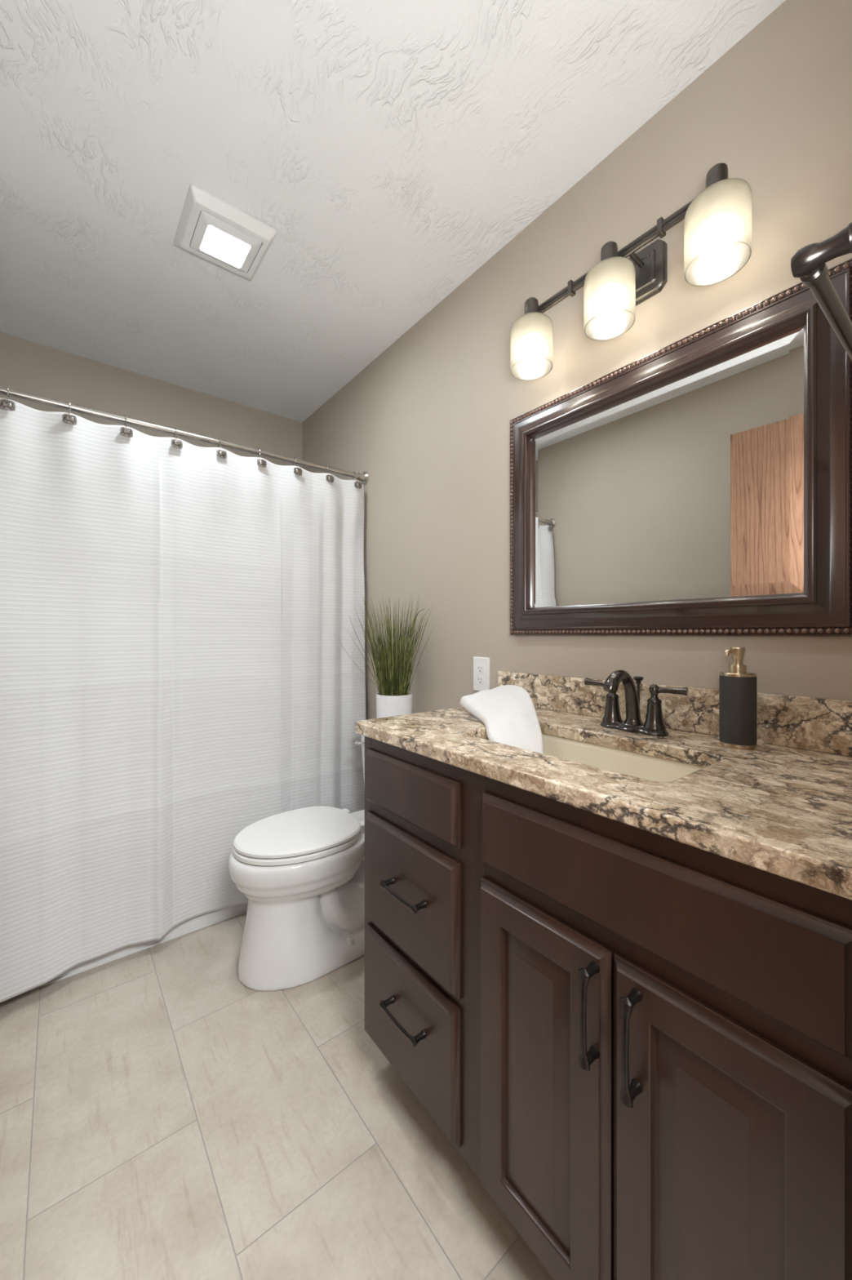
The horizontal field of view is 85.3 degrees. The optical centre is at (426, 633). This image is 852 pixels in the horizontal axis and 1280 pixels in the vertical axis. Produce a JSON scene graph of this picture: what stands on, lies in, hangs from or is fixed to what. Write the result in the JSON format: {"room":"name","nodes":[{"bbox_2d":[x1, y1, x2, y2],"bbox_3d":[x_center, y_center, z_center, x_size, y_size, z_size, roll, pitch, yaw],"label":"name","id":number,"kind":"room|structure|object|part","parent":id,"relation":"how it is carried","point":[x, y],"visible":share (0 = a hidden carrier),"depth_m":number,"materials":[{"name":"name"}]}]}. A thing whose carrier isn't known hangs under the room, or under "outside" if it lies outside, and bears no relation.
{"room":"bathroom","nodes":[
{"label":"bathroom","id":0,"kind":"room"},
{"bbox_2d":[0,332,302,468],"bbox_3d":[-1.384,-0.078,2.412,1.511,2.440,0.100,0,0,-38],"label":"wall","id":1,"kind":"structure","parent":0,"point":[25,366],"depth_m":2.30,"materials":[{"name":"paint"}]},
{"bbox_2d":[0,912,554,1279],"bbox_3d":[-0.081,1.172,0.764,1.711,0.060,4.300,0,0,-38],"label":"floor","id":2,"kind":"structure","parent":0,"point":[164,1115],"depth_m":1.04,"materials":[{"name":"tile"}]},
{"bbox_2d":[17,903,247,995],"bbox_3d":[-1.117,0.951,2.074,1.503,0.387,0.754,0,0,-38],"label":"bathtub","id":3,"kind":"object","parent":2,"relation":"on","point":[204,920],"visible":0.04,"depth_m":1.72,"materials":[{"name":"ceramic"}]},
{"bbox_2d":[228,734,364,991],"bbox_3d":[-0.351,0.763,1.727,0.728,0.758,0.372,0,0,-38],"label":"toilet","id":4,"kind":"object","parent":2,"relation":"on","point":[300,872],"visible":0.71,"depth_m":1.52,"materials":[{"name":"white ceramic"}]},
{"bbox_3d":[-0.461,0.722,1.640,0.422,0.018,0.362,0,0,-38],"label":"seat","id":5,"kind":"part","parent":4,"relation":"part of","materials":[{"name":"white plastic"}]},
{"bbox_3d":[-0.457,0.699,1.643,0.428,0.022,0.360,0,0,-38],"label":"lid","id":6,"kind":"part","parent":4,"relation":"part of","materials":[{"name":"white plastic"}]},
{"bbox_3d":[-0.279,0.460,1.947,0.029,0.024,0.045,0,0,-38],"label":"flush lever","id":7,"kind":"part","parent":4,"relation":"part of","materials":[{"name":"silver metal"}]},
{"bbox_3d":[-0.130,0.575,1.901,0.150,0.335,0.356,0,0,-38],"label":"tank","id":8,"kind":"part","parent":4,"relation":"part of","materials":[{"name":"white ceramic"}]},
{"bbox_2d":[337,594,432,718],"bbox_3d":[-0.167,0.109,1.860,0.265,0.549,0.499,0,0,-38],"label":"potted grass","id":9,"kind":"object","parent":4,"relation":"on","point":[393,698],"depth_m":1.81,"materials":[{"name":"plant"}]},
{"bbox_2d":[364,736,851,1279],"bbox_3d":[0.343,0.700,0.962,0.594,0.884,1.008,0,0,-38],"label":"vanity cabinet","id":10,"kind":"object","parent":2,"relation":"on","point":[637,1042],"visible":0.94,"depth_m":0.65,"materials":[{"name":"brown wood"}]},
{"bbox_3d":[-0.054,0.847,1.013,0.033,0.017,0.138,0,0,-38],"label":"handle","id":11,"kind":"part","parent":10,"relation":"part of","materials":[{"name":"black metal"}]},
{"bbox_3d":[-0.053,0.571,1.011,0.033,0.017,0.138,0,0,-38],"label":"handle","id":12,"kind":"part","parent":10,"relation":"part of","materials":[{"name":"black metal"}]},
{"bbox_3d":[-0.045,0.877,1.044,0.019,0.270,0.350,0,0,-38],"label":"drawer","id":13,"kind":"part","parent":10,"relation":"part of","materials":[{"name":"brown wood"}]},
{"bbox_3d":[-0.045,0.588,1.044,0.019,0.267,0.350,0,0,-38],"label":"drawer","id":14,"kind":"part","parent":10,"relation":"part of","materials":[{"name":"brown wood"}]},
{"bbox_3d":[-0.045,0.359,1.044,0.019,0.131,0.350,0,0,-38],"label":"drawer","id":15,"kind":"part","parent":10,"relation":"part of","materials":[{"name":"brown wood"}]},
{"bbox_3d":[0.181,0.735,0.758,0.019,0.562,0.260,0,0,-38],"label":"door","id":16,"kind":"part","parent":10,"relation":"part of","materials":[{"name":"brown wood"}]},
{"bbox_3d":[0.230,0.540,0.653,0.033,0.142,0.017,0,0,-38],"label":"handle","id":17,"kind":"part","parent":10,"relation":"part of","materials":[{"name":"black metal"}]},
{"bbox_2d":[355,706,851,900],"bbox_3d":[0.351,0.243,0.977,0.568,0.030,1.025,0,0,-38],"label":"countertop","id":18,"kind":"structure","parent":10,"relation":"on","point":[784,811],"depth_m":0.70,"materials":[{"name":"stone"}]},
{"bbox_2d":[460,684,543,753],"bbox_3d":[0.213,0.244,1.206,0.183,0.184,0.404,0,0,-11],"label":"hand towel","id":19,"kind":"object","parent":18,"relation":"on","point":[508,713],"visible":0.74,"depth_m":1.14,"materials":[{"name":"white fabric"}]},
{"bbox_2d":[488,733,704,782],"bbox_3d":[0.320,0.328,0.960,0.293,0.139,0.500,0,0,-38],"label":"sink","id":20,"kind":"object","parent":18,"relation":"in","point":[630,763],"visible":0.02,"depth_m":1.03,"materials":[{"name":"beige ceramic"}]},
{"bbox_2d":[584,670,688,736],"bbox_3d":[0.489,0.155,1.092,0.194,0.145,0.169,0,0,6],"label":"faucet","id":21,"kind":"object","parent":18,"relation":"on","point":[654,725],"visible":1,"depth_m":1.07,"materials":[{"name":"black metal"}]},
{"bbox_3d":[0.430,0.123,1.156,0.061,0.022,0.026,0,0,40],"label":"lever","id":22,"kind":"part","parent":21,"relation":"part of","materials":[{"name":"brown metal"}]},
{"bbox_3d":[0.457,0.166,1.131,0.048,0.101,0.048,0,0,-38],"label":"handle stem","id":23,"kind":"part","parent":21,"relation":"part of","materials":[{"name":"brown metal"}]},
{"bbox_3d":[0.455,0.151,1.065,0.140,0.136,0.047,0,0,-38],"label":"spout","id":24,"kind":"part","parent":21,"relation":"part of","materials":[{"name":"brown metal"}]},
{"bbox_3d":[0.488,0.220,1.091,0.059,0.016,0.160,0,0,-38],"label":"plate","id":25,"kind":"part","parent":21,"relation":"part of","materials":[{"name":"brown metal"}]},
{"bbox_3d":[0.510,0.160,1.108,0.023,0.116,0.023,0,0,-38],"label":"lift rod","id":26,"kind":"part","parent":21,"relation":"part of","materials":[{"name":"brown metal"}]},
{"bbox_3d":[0.520,0.166,1.051,0.048,0.101,0.048,0,0,-38],"label":"handle stem","id":27,"kind":"part","parent":21,"relation":"part of","materials":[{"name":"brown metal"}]},
{"bbox_3d":[0.548,0.126,1.027,0.060,0.019,0.026,0,0,39],"label":"lever","id":28,"kind":"part","parent":21,"relation":"part of","materials":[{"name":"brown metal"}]},
{"bbox_2d":[719,647,757,749],"bbox_3d":[0.634,0.128,0.939,0.064,0.200,0.064,0,0,-38],"label":"soap dispenser","id":29,"kind":"object","parent":18,"relation":"on","point":[738,687],"visible":1,"depth_m":0.92,"materials":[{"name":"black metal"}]},
{"bbox_3d":[0.268,0.542,0.605,0.033,0.142,0.017,0,0,-38],"label":"handle","id":30,"kind":"part","parent":10,"relation":"part of","materials":[{"name":"black metal"}]},
{"bbox_3d":[0.264,0.359,0.653,0.019,0.131,0.519,0,0,-38],"label":"sink panel","id":31,"kind":"part","parent":10,"relation":"part of","materials":[{"name":"brown wood"}]},
{"bbox_3d":[0.344,0.735,0.551,0.019,0.562,0.260,0,0,-38],"label":"door","id":32,"kind":"part","parent":10,"relation":"part of","materials":[{"name":"brown wood"}]},
{"bbox_2d":[0,0,786,422],"bbox_3d":[-0.520,-1.328,1.319,1.711,0.060,2.885,0,0,-38],"label":"ceiling","id":33,"kind":"structure","parent":0,"point":[356,131],"depth_m":1.23,"materials":[{"name":"white paint"}]},
{"bbox_2d":[173,183,276,280],"bbox_3d":[-0.660,-1.278,1.512,0.254,0.038,0.266,0,0,-38],"label":"recessed light","id":34,"kind":"object","parent":33,"relation":"in","point":[211,229],"visible":1,"depth_m":1.47,"materials":[{"name":"white plastic"}]},
{"bbox_2d":[190,210,262,272],"bbox_3d":[-0.652,-1.268,1.505,0.182,0.018,0.165,0,0,-38],"label":"light panel","id":35,"kind":"object","parent":34,"relation":"attached to","point":[213,237],"depth_m":1.49,"materials":[{"name":"white plastic"}]},
{"bbox_2d":[376,692,412,718],"bbox_3d":[-0.128,0.312,1.862,0.147,0.142,0.147,0,0,-38],"label":"pot","id":36,"kind":"object","parent":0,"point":[388,704],"depth_m":1.80,"materials":[{"name":"white ceramic"}]},
{"bbox_2d":[302,0,851,719],"bbox_3d":[0.112,-0.078,1.819,0.100,2.440,2.885,0,0,-38],"label":"wall","id":37,"kind":"structure","parent":0,"point":[428,420],"depth_m":1.35,"materials":[{"name":"paint"}]},
{"bbox_2d":[473,656,489,691],"bbox_3d":[0.194,0.144,1.627,0.008,0.122,0.078,0,0,-38],"label":"wall outlet","id":38,"kind":"object","parent":37,"relation":"attached to","point":[481,664],"visible":1,"depth_m":1.62,"materials":[{"name":"white plastic"}]},
{"bbox_2d":[476,664,484,673],"bbox_3d":[0.192,0.124,1.626,0.002,0.028,0.034,0,0,-38],"label":"receptacle","id":39,"kind":"object","parent":38,"relation":"attached to","point":[480,668],"depth_m":1.62,"materials":[{"name":"white plastic"}]},
{"bbox_2d":[476,675,484,684],"bbox_3d":[0.192,0.164,1.626,0.002,0.028,0.034,0,0,-38],"label":"receptacle","id":40,"kind":"object","parent":38,"relation":"attached to","point":[480,679],"depth_m":1.62,"materials":[{"name":"white plastic"}]},
{"bbox_2d":[511,162,751,380],"bbox_3d":[0.469,-0.861,1.145,0.174,0.218,0.590,0,0,-38],"label":"vanity light","id":41,"kind":"object","parent":37,"relation":"attached to","point":[717,222],"visible":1,"depth_m":1.07,"materials":[{"name":"white glass"}]},
{"bbox_3d":[0.300,-0.817,1.313,0.117,0.130,0.117,0,0,-38],"label":"lamp shade","id":42,"kind":"part","parent":41,"relation":"part of","materials":[{"name":"white glass"}]},
{"bbox_3d":[0.300,-0.798,1.313,0.066,0.062,0.066,0,0,-38],"label":"bulb","id":43,"kind":"part","parent":41,"relation":"part of","materials":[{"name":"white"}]},
{"bbox_3d":[0.447,-0.798,1.127,0.066,0.062,0.066,0,0,-38],"label":"bulb","id":44,"kind":"part","parent":41,"relation":"part of","materials":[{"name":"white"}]},
{"bbox_3d":[0.447,-0.817,1.127,0.117,0.130,0.117,0,0,-38],"label":"lamp shade","id":45,"kind":"part","parent":41,"relation":"part of","materials":[{"name":"white glass"}]},
{"bbox_3d":[0.519,-0.928,1.144,0.063,0.016,0.012,0,0,-38],"label":"arm","id":46,"kind":"part","parent":41,"relation":"part of","materials":[{"name":"brown metal"}]},
{"bbox_3d":[0.529,-0.908,1.192,0.022,0.124,0.172,0,0,-38],"label":"plate","id":47,"kind":"part","parent":41,"relation":"part of","materials":[{"name":"brown metal"}]},
{"bbox_3d":[0.593,-0.798,0.942,0.066,0.062,0.066,0,0,-38],"label":"bulb","id":48,"kind":"part","parent":41,"relation":"part of","materials":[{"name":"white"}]},
{"bbox_3d":[0.593,-0.817,0.942,0.117,0.130,0.117,0,0,-38],"label":"lamp shade","id":49,"kind":"part","parent":41,"relation":"part of","materials":[{"name":"white glass"}]},
{"bbox_2d":[497,671,851,756],"bbox_3d":[0.566,0.176,1.147,0.020,0.103,1.025,0,0,-38],"label":"backsplash","id":50,"kind":"structure","parent":37,"relation":"attached to","point":[824,725],"depth_m":1.04,"materials":[{"name":"stone"}]},
{"bbox_2d":[510,258,851,635],"bbox_3d":[0.534,-0.344,1.172,0.038,0.699,0.844,0,0,-38],"label":"wall mirror","id":51,"kind":"object","parent":37,"relation":"attached to","point":[700,485],"visible":1,"depth_m":1.06,"materials":[{"name":"brown wood"}]},
{"bbox_3d":[0.544,-0.344,1.180,0.013,0.527,0.672,0,0,-38],"label":"glass","id":52,"kind":"part","parent":51,"relation":"part of","materials":[{"name":"white mirror"}]},
{"bbox_3d":[0.337,-0.078,0.235,1.511,2.440,0.120,0,0,-38],"label":"wall","id":53,"kind":"structure","parent":0,"visible":0},
{"bbox_2d":[791,222,851,360],"bbox_3d":[0.601,-0.361,0.584,0.587,0.054,0.099,0,0,-38],"label":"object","id":54,"kind":"object","parent":53,"relation":"attached to","point":[809,264],"visible":1,"depth_m":0.46,"materials":[{"name":"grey metal"}]},
{"bbox_3d":[0.392,-0.361,0.418,0.054,0.054,0.099,0,0,-38],"label":"post","id":55,"kind":"part","parent":54,"relation":"part of","materials":[{"name":"brown metal"}]},
{"bbox_3d":[-1.152,-0.078,0.820,0.100,2.440,2.885,0,0,-38],"label":"wall","id":56,"kind":"structure","parent":0,"visible":0},
{"bbox_2d":[0,386,368,484],"bbox_3d":[-0.888,-0.758,1.784,1.510,0.062,0.062,0,0,-38],"label":"shower curtain rod","id":57,"kind":"object","parent":56,"relation":"attached to","point":[363,477],"visible":1,"depth_m":1.72,"materials":[{"name":"silver metal"}]},
{"bbox_2d":[0,386,15,411],"bbox_3d":[-1.302,-0.731,1.438,0.038,0.088,0.066,0,0,-38],"label":"curtain ring","id":58,"kind":"object","parent":57,"relation":"hanging from","point":[8,405],"visible":1,"depth_m":1.42,"materials":[{"name":"silver metal"}]},
{"bbox_2d":[62,401,76,425],"bbox_3d":[-1.182,-0.731,1.532,0.038,0.088,0.066,0,0,-38],"label":"curtain ring","id":59,"kind":"object","parent":57,"relation":"hanging from","point":[66,418],"visible":1,"depth_m":1.51,"materials":[{"name":"silver metal"}]},
{"bbox_2d":[120,414,133,437],"bbox_3d":[-1.059,-0.731,1.629,0.038,0.088,0.066,0,0,-38],"label":"curtain ring","id":60,"kind":"object","parent":57,"relation":"hanging from","point":[126,432],"visible":0.99,"depth_m":1.61,"materials":[{"name":"silver metal"}]},
{"bbox_2d":[171,426,182,448],"bbox_3d":[-0.936,-0.731,1.727,0.038,0.088,0.066,0,0,-38],"label":"curtain ring","id":61,"kind":"object","parent":57,"relation":"hanging from","point":[176,443],"visible":0.91,"depth_m":1.71,"materials":[{"name":"silver metal"}]},
{"bbox_2d":[216,438,226,458],"bbox_3d":[-0.813,-0.731,1.824,0.038,0.088,0.066,0,0,-38],"label":"curtain ring","id":62,"kind":"object","parent":57,"relation":"hanging from","point":[220,453],"visible":0.91,"depth_m":1.80,"materials":[{"name":"silver metal"}]},
{"bbox_2d":[257,448,266,467],"bbox_3d":[-0.691,-0.731,1.921,0.038,0.088,0.066,0,0,-38],"label":"curtain ring","id":63,"kind":"object","parent":57,"relation":"hanging from","point":[262,463],"visible":0.87,"depth_m":1.90,"materials":[{"name":"silver metal"}]},
{"bbox_2d":[293,457,302,475],"bbox_3d":[-0.569,-0.731,2.017,0.038,0.088,0.066,0,0,-38],"label":"curtain ring","id":64,"kind":"object","parent":57,"relation":"hanging from","point":[298,471],"visible":0.89,"depth_m":1.99,"materials":[{"name":"silver metal"}]},
{"bbox_2d":[324,464,333,482],"bbox_3d":[-0.450,-0.731,2.111,0.038,0.088,0.066,0,0,-38],"label":"curtain ring","id":65,"kind":"object","parent":57,"relation":"hanging from","point":[330,478],"visible":0.91,"depth_m":2.09,"materials":[{"name":"silver metal"}]},
{"bbox_2d":[352,471,361,488],"bbox_3d":[-0.335,-0.731,2.202,0.038,0.088,0.066,0,0,-38],"label":"curtain ring","id":66,"kind":"object","parent":57,"relation":"hanging from","point":[357,484],"visible":0.88,"depth_m":2.18,"materials":[{"name":"silver metal"}]},
{"bbox_2d":[0,397,366,1002],"bbox_3d":[-0.854,0.183,1.746,1.470,1.821,0.101,0,0,-38],"label":"shower curtain","id":67,"kind":"object","parent":66,"relation":"hanging from","point":[177,677],"visible":0.94,"depth_m":1.65,"materials":[{"name":"white fabric"}]}
]}

